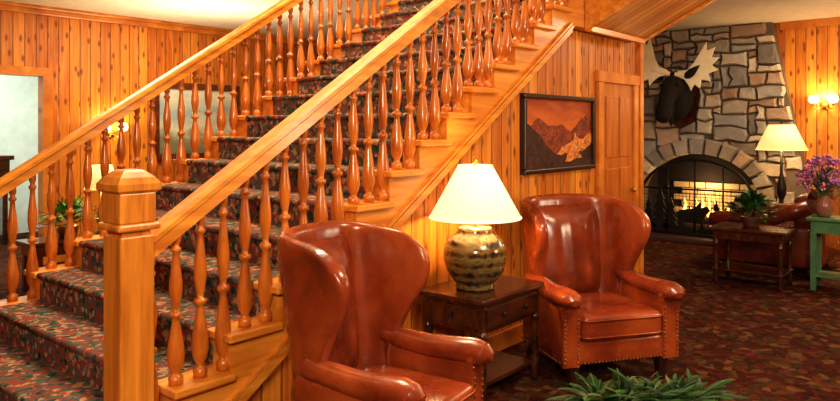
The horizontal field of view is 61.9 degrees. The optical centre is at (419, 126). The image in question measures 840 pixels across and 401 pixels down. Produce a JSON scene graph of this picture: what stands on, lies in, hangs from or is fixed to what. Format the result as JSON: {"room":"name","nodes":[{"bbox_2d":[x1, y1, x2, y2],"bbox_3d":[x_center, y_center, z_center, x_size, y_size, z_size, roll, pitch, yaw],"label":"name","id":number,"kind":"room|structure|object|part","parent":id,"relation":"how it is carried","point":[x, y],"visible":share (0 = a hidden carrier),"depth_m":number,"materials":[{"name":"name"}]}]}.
{"room":"hotel lobby","nodes":[
{"label":"hotel lobby","id":0,"kind":"room"},
{"bbox_2d":[0,75,37,232],"bbox_3d":[-6.032,0.050,8.551,2.780,3.100,4.000,0,0,40],"label":"wall","id":1,"kind":"structure","parent":0,"point":[18,94],"depth_m":10.57,"materials":[{"name":"paint"}]},
{"bbox_2d":[0,10,327,236],"bbox_3d":[-4.021,0.100,8.697,0.120,3.000,12.600,0,0,40],"label":"wall","id":2,"kind":"structure","parent":0,"point":[96,66],"depth_m":8.67,"materials":[{"name":"brown wood"}]},
{"bbox_2d":[0,65,51,264],"bbox_3d":[-4.736,0.455,7.724,0.030,2.290,1.290,0,0,40],"label":"trim","id":3,"kind":"structure","parent":2,"relation":"attached to","point":[46,73],"depth_m":8.15,"materials":[{"name":"brown wood"}]},
{"bbox_2d":[55,254,66,261],"bbox_3d":[-4.000,1.530,8.614,0.020,0.140,12.500,0,0,40],"label":"baseboard","id":4,"kind":"structure","parent":2,"relation":"attached to","point":[59,258],"depth_m":8.29,"materials":[{"name":"brown wood"}]},
{"bbox_2d":[107,123,127,137],"bbox_3d":[-3.816,0.043,8.721,0.165,0.187,0.350,0,0,40],"label":"wall sconce","id":5,"kind":"object","parent":2,"relation":"attached to","point":[111,133],"visible":0.44,"depth_m":8.76,"materials":[{"name":"white glass"}]},
{"bbox_2d":[0,0,335,47],"bbox_3d":[-3.973,-1.350,8.591,0.090,0.100,12.500,0,0,40],"label":"trim","id":6,"kind":"structure","parent":2,"relation":"attached to","point":[4,5],"depth_m":8.83,"materials":[{"name":"brown wood"}]},
{"bbox_2d":[152,81,239,160],"bbox_3d":[-3.075,-0.075,9.698,0.050,1.050,1.350,0,0,40],"label":"landscape painting","id":7,"kind":"object","parent":2,"relation":"attached to","point":[159,102],"visible":0.31,"depth_m":9.58,"materials":[{"name":"white paint"}]},
{"bbox_2d":[0,231,839,400],"bbox_3d":[-0.488,1.650,6.204,14.900,0.100,13.500,0,0,40],"label":"floor","id":8,"kind":"structure","parent":0,"point":[775,345],"depth_m":5.27,"materials":[{"name":"carpet"}]},
{"bbox_2d":[0,155,13,244],"bbox_3d":[-6.087,0.995,9.249,0.400,1.210,1.200,0,0,40],"label":"console","id":9,"kind":"object","parent":8,"relation":"on","point":[4,159],"visible":0.89,"depth_m":9.53,"materials":[{"name":"brown wood"}]},
{"bbox_2d":[15,231,99,290],"bbox_3d":[-3.445,1.350,7.109,0.400,0.500,1.100,0,0,40],"label":"console","id":10,"kind":"object","parent":8,"relation":"on","point":[41,241],"visible":0.18,"depth_m":6.78,"materials":[{"name":"brown wood"}]},
{"bbox_2d":[27,192,98,237],"bbox_3d":[-3.570,0.869,7.005,0.627,0.459,0.583,0,0,22],"label":"potted plant","id":11,"kind":"object","parent":10,"relation":"on","point":[77,204],"visible":0.47,"depth_m":6.94,"materials":[{"name":"green plant"}]},
{"bbox_3d":[-3.528,1.044,7.009,0.210,0.110,0.210,0,0,40],"label":"pot","id":12,"kind":"part","parent":11,"relation":"part of","materials":[{"name":"gold metal"}]},
{"bbox_2d":[84,165,113,233],"bbox_3d":[-3.304,0.747,7.278,0.350,0.704,0.350,0,0,40],"label":"table lamp","id":13,"kind":"object","parent":10,"relation":"on","point":[96,173],"visible":0.38,"depth_m":7.17,"materials":[{"name":"lampshade fabric"},{"name":"brass"}]},
{"bbox_3d":[-3.304,0.519,7.278,0.350,0.249,0.350,0,0,40],"label":"lamp shade","id":14,"kind":"part","parent":13,"relation":"part of","materials":[{"name":"beige fabric"}]},
{"bbox_2d":[0,0,715,400],"bbox_3d":[0.269,-0.331,4.684,4.150,3.862,5.463,0,0,40],"label":"staircase","id":15,"kind":"structure","parent":8,"relation":"on","point":[177,296],"depth_m":4.13,"materials":[{"name":"wood"}]},
{"bbox_3d":[-1.169,0.716,2.813,0.180,1.092,0.180,0,0,40],"label":"newel post","id":16,"kind":"part","parent":15,"relation":"part of","materials":[{"name":"brown wood"}]},
{"bbox_3d":[-1.498,-0.728,5.665,0.110,2.579,3.880,0,0,40],"label":"handrail","id":17,"kind":"part","parent":15,"relation":"part of","materials":[{"name":"brown wood"}]},
{"bbox_3d":[0.099,-0.728,4.333,0.110,2.579,3.880,0,0,40],"label":"handrail","id":18,"kind":"part","parent":15,"relation":"part of","materials":[{"name":"brown wood"}]},
{"bbox_2d":[277,220,494,400],"bbox_3d":[-0.190,1.028,3.118,0.855,1.144,0.730,0,0,32],"label":"chair","id":19,"kind":"object","parent":8,"relation":"on","point":[350,288],"visible":1,"depth_m":3.19,"materials":[{"name":"brown leather"}]},
{"bbox_3d":[-0.254,1.206,2.810,0.638,0.492,0.139,0,0,32],"label":"arm","id":20,"kind":"part","parent":19,"relation":"part of","materials":[{"name":"leather"}]},
{"bbox_2d":[362,364,473,400],"bbox_3d":[-0.105,1.218,3.065,0.563,0.172,0.466,0,0,32],"label":"seat cushion","id":21,"kind":"object","parent":19,"relation":"on","point":[439,384],"depth_m":3.14,"materials":[{"name":"leather"}]},
{"bbox_3d":[0.058,1.206,3.312,0.638,0.492,0.139,0,0,32],"label":"arm","id":22,"kind":"part","parent":19,"relation":"part of","materials":[{"name":"leather"}]},
{"bbox_2d":[419,275,543,400],"bbox_3d":[0.388,1.290,4.337,0.498,0.620,0.683,0,0,40],"label":"side table","id":23,"kind":"object","parent":8,"relation":"on","point":[511,300],"visible":0.73,"depth_m":4.17,"materials":[{"name":"brown wood"}]},
{"bbox_2d":[429,156,521,291],"bbox_3d":[0.336,0.579,4.265,0.570,0.800,0.570,0,0,40],"label":"table lamp","id":24,"kind":"object","parent":23,"relation":"on","point":[475,257],"visible":1,"depth_m":4.12,"materials":[{"name":"fabric"}]},
{"bbox_3d":[0.336,0.392,4.265,0.570,0.324,0.570,0,0,40],"label":"lamp shade","id":25,"kind":"part","parent":24,"relation":"part of","materials":[{"name":"beige fabric"}]},
{"bbox_2d":[520,193,685,388],"bbox_3d":[1.143,1.042,4.687,0.888,1.115,0.917,0,0,-16],"label":"chair","id":26,"kind":"object","parent":8,"relation":"on","point":[585,249],"visible":0.94,"depth_m":4.61,"materials":[{"name":"brown leather"}]},
{"bbox_3d":[0.830,1.216,4.475,0.169,0.479,0.684,0,0,-16],"label":"arm","id":27,"kind":"part","parent":26,"relation":"part of","materials":[{"name":"leather"}]},
{"bbox_3d":[1.153,1.379,4.651,0.738,0.154,0.671,0,0,-16],"label":"seat rail","id":28,"kind":"part","parent":26,"relation":"part of","materials":[{"name":"leather"}]},
{"bbox_2d":[578,291,660,341],"bbox_3d":[1.173,1.228,4.583,0.567,0.168,0.603,0,0,-16],"label":"seat cushion","id":29,"kind":"object","parent":26,"relation":"on","point":[605,316],"depth_m":4.34,"materials":[{"name":"leather"}]},
{"bbox_3d":[1.521,1.216,4.675,0.169,0.479,0.684,0,0,-16],"label":"arm","id":30,"kind":"part","parent":26,"relation":"part of","materials":[{"name":"leather"}]},
{"bbox_2d":[644,22,808,245],"bbox_3d":[3.918,0.100,10.127,3.242,3.000,1.130,0,0,40],"label":"stone fireplace","id":31,"kind":"object","parent":8,"relation":"on","point":[748,92],"visible":0.38,"depth_m":9.68,"materials":[{"name":"stone"}]},
{"bbox_2d":[644,39,718,128],"bbox_3d":[3.541,-0.626,9.744,0.880,1.303,0.852,0,0,-19],"label":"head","id":32,"kind":"object","parent":31,"relation":"attached to","point":[679,95],"visible":0.91,"depth_m":9.64},
{"bbox_2d":[644,158,750,237],"bbox_3d":[3.858,0.986,9.805,1.582,1.089,0.060,0,0,40],"label":"fireplace screen","id":33,"kind":"object","parent":31,"relation":"on","point":[660,224],"visible":0.56,"depth_m":9.91,"materials":[{"name":"black metal"}]},
{"bbox_2d":[676,198,728,229],"bbox_3d":[4.160,1.297,10.191,0.837,0.542,0.271,0,0,40],"label":"logs","id":34,"kind":"object","parent":31,"relation":"in","point":[707,222],"visible":0.3,"depth_m":10.17,"materials":[{"name":"wood"}]},
{"bbox_2d":[708,221,798,291],"bbox_3d":[3.396,1.310,7.143,0.740,0.580,0.520,0,0,40],"label":"end table","id":35,"kind":"object","parent":8,"relation":"on","point":[779,235],"visible":1,"depth_m":7.06,"materials":[{"name":"brown wood"}]},
{"bbox_2d":[717,189,779,226],"bbox_3d":[3.397,0.820,7.181,0.586,0.398,0.585,0,0,-33],"label":"potted plant","id":36,"kind":"object","parent":35,"relation":"on","point":[747,200],"visible":1,"depth_m":7.11,"materials":[{"name":"green plant"}]},
{"bbox_3d":[3.393,0.969,7.171,0.207,0.100,0.210,0,0,40],"label":"pot","id":37,"kind":"part","parent":36,"relation":"part of","materials":[{"name":"brown ceramic"}]},
{"bbox_2d":[712,221,793,231],"bbox_3d":[3.917,1.185,8.063,0.840,0.170,0.800,0,0,40],"label":"table top","id":38,"kind":"object","parent":35,"relation":"attached to","point":[791,223],"depth_m":7.91,"materials":[{"name":"brown wood"}]},
{"bbox_2d":[709,186,839,279],"bbox_3d":[4.045,1.124,7.956,1.175,0.953,1.160,0,0,40],"label":"leather sofa","id":39,"kind":"object","parent":8,"relation":"on","point":[793,214],"visible":0.45,"depth_m":7.46,"materials":[{"name":"brown leather"}]},
{"bbox_3d":[3.683,1.123,7.620,1.046,0.713,0.180,0,0,40],"label":"arm","id":40,"kind":"part","parent":39,"relation":"part of","materials":[{"name":"brown leather"}]},
{"bbox_3d":[4.311,1.123,8.373,1.046,0.713,0.180,0,0,40],"label":"arm","id":41,"kind":"part","parent":39,"relation":"part of","materials":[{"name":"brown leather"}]},
{"bbox_3d":[4.375,1.064,7.680,0.315,0.833,1.040,0,0,40],"label":"backrest","id":42,"kind":"part","parent":39,"relation":"part of","materials":[{"name":"brown leather"}]},
{"bbox_2d":[805,214,839,290],"bbox_3d":[4.189,1.242,6.767,0.760,0.715,0.360,0,0,40],"label":"console table","id":43,"kind":"object","parent":8,"relation":"on","point":[830,225],"visible":1,"depth_m":6.85,"materials":[{"name":"paint"}]},
{"bbox_2d":[795,154,839,216],"bbox_3d":[4.004,0.574,6.930,0.500,0.621,0.479,0,0,40],"label":"flower vase","id":44,"kind":"object","parent":43,"relation":"on","point":[823,205],"visible":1,"depth_m":6.89,"materials":[{"name":"ceramic"}]},
{"bbox_3d":[0.978,1.443,2.935,0.760,0.315,0.520,0,0,0],"label":"coffee table","id":45,"kind":"object","parent":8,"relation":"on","visible":0},
{"bbox_2d":[544,368,749,400],"bbox_3d":[0.964,1.166,3.010,0.856,0.237,0.441,0,0,-2],"label":"potted fern","id":46,"kind":"object","parent":45,"relation":"on","point":[625,390],"visible":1,"depth_m":3.00,"materials":[{"name":"green plant"}]},
{"bbox_3d":[4.521,1.298,8.757,0.480,0.605,0.480,0,0,40],"label":"table","id":47,"kind":"object","parent":8,"relation":"on","visible":0},
{"bbox_2d":[755,121,807,202],"bbox_3d":[4.521,0.457,8.757,0.600,1.075,0.600,0,0,40],"label":"table lamp","id":48,"kind":"object","parent":47,"relation":"on","point":[781,138],"visible":0.94,"depth_m":8.61,"materials":[{"name":"beige fabric"}]},
{"bbox_3d":[4.521,0.130,8.757,0.600,0.319,0.600,0,0,40],"label":"lamp shade","id":49,"kind":"part","parent":48,"relation":"part of","materials":[{"name":"beige fabric"}]},
{"bbox_2d":[1,0,839,43],"bbox_3d":[0.446,-1.460,4.904,11.600,0.120,12.500,0,0,40],"label":"ceiling","id":50,"kind":"structure","parent":0,"point":[225,14],"depth_m":8.41,"materials":[{"name":"paint"}]},
{"bbox_2d":[247,30,636,400],"bbox_3d":[0.396,0.100,4.906,0.120,3.000,5.360,0,0,40],"label":"wall","id":51,"kind":"structure","parent":0,"point":[570,71],"depth_m":5.19,"materials":[{"name":"brown wood"}]},
{"bbox_2d":[486,323,523,350],"bbox_3d":[0.192,1.535,4.555,0.018,0.130,4.240,0,0,40],"label":"baseboard","id":52,"kind":"structure","parent":51,"relation":"attached to","point":[511,336],"depth_m":5.06,"materials":[{"name":"brown wood"}]},
{"bbox_2d":[520,93,595,174],"bbox_3d":[1.141,0.052,5.668,0.045,0.615,1.175,0,0,40],"label":"framed picture","id":53,"kind":"object","parent":51,"relation":"attached to","point":[558,132],"visible":1,"depth_m":5.61,"materials":[{"name":"fabric"}]},
{"bbox_2d":[595,70,639,270],"bbox_3d":[1.850,0.550,6.519,0.044,2.100,0.900,0,0,40],"label":"door frame","id":54,"kind":"structure","parent":51,"relation":"attached to","point":[601,77],"depth_m":6.24,"materials":[{"name":"brown wood"}]},
{"bbox_2d":[604,83,635,202],"bbox_3d":[1.861,0.600,6.510,0.073,2.000,0.680,0,0,40],"label":"door","id":55,"kind":"structure","parent":51,"relation":"attached to","point":[618,98],"depth_m":6.54,"materials":[{"name":"brown wood"}]},
{"bbox_2d":[637,43,643,273],"bbox_3d":[2.167,0.100,6.919,0.060,3.000,0.080,0,0,40],"label":"trim","id":56,"kind":"structure","parent":51,"relation":"attached to","point":[640,47],"depth_m":6.89,"materials":[{"name":"brown wood"}]},
{"bbox_2d":[774,23,839,191],"bbox_3d":[4.482,0.100,9.740,11.600,3.000,0.100,0,0,40],"label":"wall","id":57,"kind":"structure","parent":0,"point":[810,56],"depth_m":9.12,"materials":[{"name":"brown wood"}]},
{"bbox_2d":[780,17,839,29],"bbox_3d":[4.469,-1.350,9.654,11.510,0.100,0.050,0,0,40],"label":"trim","id":58,"kind":"structure","parent":57,"relation":"attached to","point":[834,21],"depth_m":9.11,"materials":[{"name":"brown wood"}]},
{"bbox_2d":[808,95,838,109],"bbox_3d":[5.181,-0.317,8.985,0.350,0.187,0.165,0,0,40],"label":"wall sconce","id":59,"kind":"object","parent":57,"relation":"attached to","point":[813,99],"visible":1,"depth_m":8.99,"materials":[{"name":"white glass"}]}
]}

